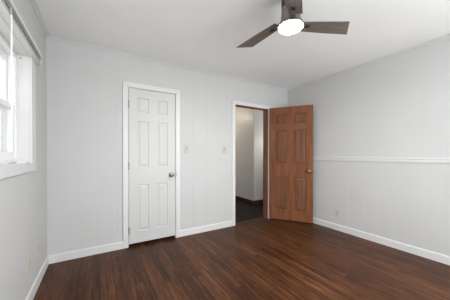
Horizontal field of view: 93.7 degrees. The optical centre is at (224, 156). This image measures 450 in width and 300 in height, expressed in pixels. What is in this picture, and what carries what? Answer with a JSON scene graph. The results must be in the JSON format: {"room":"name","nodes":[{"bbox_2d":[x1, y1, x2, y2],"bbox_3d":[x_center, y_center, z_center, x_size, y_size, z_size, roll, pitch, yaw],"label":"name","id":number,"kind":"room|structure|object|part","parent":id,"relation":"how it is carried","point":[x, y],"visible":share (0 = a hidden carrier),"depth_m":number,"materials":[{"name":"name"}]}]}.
{"room":"empty bedroom","nodes":[
{"label":"empty bedroom","id":0,"kind":"room"},
{"bbox_2d":[0,0,46,299],"bbox_3d":[-0.939,-0.063,0.516,0.155,2.440,3.955,0,0,-31],"label":"wall","id":1,"kind":"structure","parent":0,"point":[23,197],"depth_m":1.64,"materials":[{"name":"grey paint"}]},
{"bbox_2d":[0,11,35,178],"bbox_3d":[-1.284,-0.375,1.118,0.160,0.993,1.449,0,0,-31],"label":"window","id":2,"kind":"structure","parent":1,"relation":"in","point":[19,133],"depth_m":1.59,"materials":[{"name":"white paint"}]},
{"bbox_3d":[-1.338,-0.549,1.084,0.030,0.407,1.137,0,0,-31],"label":"sash","id":3,"kind":"part","parent":2,"relation":"part of","materials":[{"name":"white plastic"}]},
{"bbox_3d":[-1.310,-0.182,1.103,0.032,0.403,1.137,0,0,-31],"label":"sash","id":4,"kind":"part","parent":2,"relation":"part of","materials":[{"name":"white plastic"}]},
{"bbox_3d":[-1.320,-0.367,1.096,0.076,0.834,1.205,0,0,-31],"label":"frame","id":5,"kind":"part","parent":2,"relation":"part of","materials":[{"name":"white plastic"}]},
{"bbox_2d":[9,161,30,163],"bbox_3d":[-1.506,0.040,1.556,0.026,0.013,0.170,0,0,-7],"label":"lift","id":6,"kind":"object","parent":2,"relation":"on","point":[16,161],"visible":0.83,"depth_m":1.54,"materials":[{"name":"white plastic"}]},
{"bbox_2d":[0,0,42,119],"bbox_3d":[-1.198,-0.524,1.183,0.057,0.643,1.550,0,0,-31],"label":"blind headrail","id":7,"kind":"object","parent":2,"relation":"attached to","point":[8,9],"visible":1,"depth_m":1.26,"materials":[{"name":"white paint"}]},
{"bbox_3d":[-1.209,-0.814,1.175,0.031,0.062,1.550,0,0,-31],"label":"rail","id":8,"kind":"part","parent":7,"relation":"part of","materials":[{"name":"white paint"}]},
{"bbox_3d":[-1.149,-0.829,1.138,0.018,0.021,1.425,0,0,-31],"label":"rail","id":9,"kind":"part","parent":7,"relation":"part of","materials":[{"name":"white paint"}]},
{"bbox_2d":[27,253,30,270],"bbox_3d":[-1.521,0.817,1.645,0.008,0.115,0.070,0,0,-31],"label":"wall outlet","id":10,"kind":"object","parent":1,"relation":"attached to","point":[29,254],"visible":1,"depth_m":1.64,"materials":[{"name":"beige plastic"}]},
{"bbox_2d":[26,255,48,299],"bbox_3d":[-0.866,1.112,0.567,0.014,0.089,3.955,0,0,-31],"label":"baseboard","id":11,"kind":"structure","parent":1,"relation":"attached to","point":[34,288],"depth_m":1.86,"materials":[{"name":"white paint"}]},
{"bbox_2d":[36,240,38,254],"bbox_3d":[-1.668,0.815,1.889,0.008,0.115,0.070,0,0,-31],"label":"wall outlet","id":12,"kind":"object","parent":1,"relation":"attached to","point":[37,243],"visible":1,"depth_m":1.86,"materials":[{"name":"beige plastic"}]},
{"bbox_2d":[30,0,48,35],"bbox_3d":[-0.849,-1.268,0.539,0.030,0.030,3.913,0,0,-31],"label":"trim","id":13,"kind":"structure","parent":1,"relation":"attached to","point":[33,2],"depth_m":1.92,"materials":[{"name":"paint"}]},
{"bbox_2d":[46,38,286,255],"bbox_3d":[-0.360,-0.080,3.243,3.884,2.440,0.115,0,0,-31],"label":"wall","id":14,"kind":"structure","parent":0,"point":[84,85],"depth_m":2.56,"materials":[{"name":"grey paint"}]},
{"bbox_2d":[49,241,122,263],"bbox_3d":[-1.570,1.100,2.444,0.721,0.089,0.014,0,0,-31],"label":"baseboard","id":15,"kind":"structure","parent":14,"relation":"attached to","point":[59,257],"depth_m":2.42,"materials":[{"name":"white paint"}]},
{"bbox_2d":[123,81,179,248],"bbox_3d":[-0.982,0.132,2.868,0.610,2.020,0.117,0,0,-31],"label":"door jamb","id":16,"kind":"structure","parent":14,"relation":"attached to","point":[128,87],"depth_m":2.67,"materials":[{"name":"white paint"}]},
{"bbox_2d":[128,88,174,243],"bbox_3d":[-0.945,0.118,2.799,0.606,1.977,0.104,0,0,-31],"label":"door","id":17,"kind":"structure","parent":16,"relation":"attached to","point":[151,115],"depth_m":2.80,"materials":[{"name":"white paint"}]},
{"bbox_2d":[46,35,287,91],"bbox_3d":[-0.322,-1.285,3.173,3.650,0.030,0.030,0,0,-31],"label":"trim","id":18,"kind":"structure","parent":14,"relation":"attached to","point":[53,37],"depth_m":2.77,"materials":[{"name":"paint"}]},
{"bbox_2d":[184,145,188,152],"bbox_3d":[-0.546,-0.116,3.051,0.070,0.115,0.020,0,0,-31],"label":"light switch","id":19,"kind":"object","parent":14,"relation":"attached to","point":[186,147],"visible":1,"depth_m":3.05,"materials":[{"name":"beige plastic"}]},
{"bbox_2d":[180,221,231,236],"bbox_3d":[-0.253,1.095,3.239,0.890,0.089,0.014,0,0,-31],"label":"baseboard","id":20,"kind":"structure","parent":14,"relation":"attached to","point":[206,228],"depth_m":3.21,"materials":[{"name":"white paint"}]},
{"bbox_2d":[232,100,270,225],"bbox_3d":[0.459,0.106,3.730,0.847,2.062,0.137,0,0,-31],"label":"door frame","id":21,"kind":"structure","parent":14,"relation":"attached to","point":[234,103],"depth_m":3.86,"materials":[{"name":"white paint"}]},
{"bbox_2d":[269,105,312,222],"bbox_3d":[1.156,0.120,3.698,0.748,1.990,0.174,0,0,24],"label":"door","id":22,"kind":"structure","parent":21,"relation":"attached to","point":[290,128],"depth_m":3.68,"materials":[{"name":"brown wood"}]},
{"bbox_3d":[1.015,-0.171,3.758,0.172,0.569,0.025,0,0,24],"label":"panel","id":23,"kind":"part","parent":22,"relation":"part of","materials":[{"name":"brown wood"}]},
{"bbox_3d":[1.015,0.644,3.764,0.172,0.559,0.025,0,0,24],"label":"panel","id":24,"kind":"part","parent":22,"relation":"part of","materials":[{"name":"brown wood"}]},
{"bbox_3d":[1.015,-0.665,3.755,0.172,0.154,0.025,0,0,24],"label":"panel","id":25,"kind":"part","parent":22,"relation":"part of","materials":[{"name":"brown wood"}]},
{"bbox_3d":[1.299,-0.664,3.630,0.172,0.154,0.025,0,0,24],"label":"panel","id":26,"kind":"part","parent":22,"relation":"part of","materials":[{"name":"brown wood"}]},
{"bbox_3d":[1.299,-0.170,3.633,0.172,0.569,0.025,0,0,24],"label":"panel","id":27,"kind":"part","parent":22,"relation":"part of","materials":[{"name":"brown wood"}]},
{"bbox_3d":[1.299,0.645,3.638,0.172,0.559,0.025,0,0,24],"label":"panel","id":28,"kind":"part","parent":22,"relation":"part of","materials":[{"name":"brown wood"}]},
{"bbox_2d":[33,199,449,299],"bbox_3d":[0.268,1.190,3.227,5.014,0.100,7.565,0,0,-31],"label":"floor","id":29,"kind":"structure","parent":0,"point":[262,259],"depth_m":2.15,"materials":[{"name":"brown wood"}]},
{"bbox_2d":[235,217,264,223],"bbox_3d":[0.455,1.134,3.742,0.722,0.006,0.055,0,0,-31],"label":"threshold","id":30,"kind":"object","parent":29,"relation":"on","point":[263,217],"visible":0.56,"depth_m":3.75,"materials":[{"name":"brown wood"}]},
{"bbox_2d":[36,0,449,88],"bbox_3d":[0.268,-1.350,3.211,5.014,0.100,7.565,0,0,-31],"label":"ceiling","id":31,"kind":"structure","parent":0,"point":[205,35],"depth_m":2.16,"materials":[{"name":"paint"}]},
{"bbox_2d":[236,0,349,47],"bbox_3d":[0.531,-1.138,1.716,0.926,0.305,0.914,0,0,-31],"label":"ceiling fan","id":32,"kind":"object","parent":31,"relation":"hanging from","point":[291,22],"visible":1,"depth_m":1.65,"materials":[{"name":"wood"}]},
{"bbox_3d":[0.302,-1.042,1.859,0.150,0.006,0.455,-9,6,-39],"label":"blade","id":33,"kind":"part","parent":32,"relation":"part of","materials":[{"name":"brown wood"}]},
{"bbox_2d":[279,20,302,33],"bbox_3d":[0.510,-0.991,1.625,0.180,0.012,0.180,0,0,-31],"label":"diffuser","id":34,"kind":"object","parent":32,"relation":"attached to","point":[285,26],"depth_m":1.60,"materials":[{"name":"white glass"}]},
{"bbox_3d":[0.412,-1.039,1.328,0.150,0.006,0.455,8,3,20],"label":"blade","id":35,"kind":"part","parent":32,"relation":"part of","materials":[{"name":"brown wood"}]},
{"bbox_3d":[0.817,-1.041,1.688,0.455,0.006,0.150,0,-7,-9],"label":"blade","id":36,"kind":"part","parent":32,"relation":"part of","materials":[{"name":"brown wood"}]},
{"bbox_2d":[235,37,449,256],"bbox_3d":[1.837,-0.086,4.174,1.140,2.440,7.350,0,0,-31],"label":"wall","id":37,"kind":"structure","parent":0,"point":[398,106],"depth_m":2.77,"materials":[{"name":"grey paint"}]},
{"bbox_2d":[235,196,262,204],"bbox_3d":[0.556,1.075,6.291,1.154,0.092,2.414,0,0,-31],"label":"baseboard","id":38,"kind":"structure","parent":37,"relation":"attached to","point":[252,202],"depth_m":5.10,"materials":[{"name":"brown wood"}]},
{"bbox_2d":[335,208,338,215],"bbox_3d":[1.751,0.857,3.279,0.008,0.115,0.070,0,0,-31],"label":"wall outlet","id":39,"kind":"object","parent":37,"relation":"attached to","point":[336,209],"visible":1,"depth_m":3.27,"materials":[{"name":"plastic"}]},
{"bbox_2d":[288,33,449,90],"bbox_3d":[2.253,-1.280,2.414,0.030,0.030,3.919,0,0,-31],"label":"trim","id":40,"kind":"structure","parent":37,"relation":"attached to","point":[446,35],"depth_m":2.76,"materials":[{"name":"paint"}]},
{"bbox_2d":[313,218,449,264],"bbox_3d":[2.250,1.100,2.448,0.014,0.089,3.955,0,0,-31],"label":"baseboard","id":41,"kind":"structure","parent":37,"relation":"attached to","point":[444,259],"depth_m":2.68,"materials":[{"name":"white paint"}]},
{"bbox_2d":[313,157,449,162],"bbox_3d":[2.248,0.039,2.440,0.020,0.059,3.955,0,0,-31],"label":"chair rail","id":42,"kind":"object","parent":37,"relation":"attached to","point":[364,159],"visible":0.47,"depth_m":2.71,"materials":[{"name":"white paint"}]}
]}

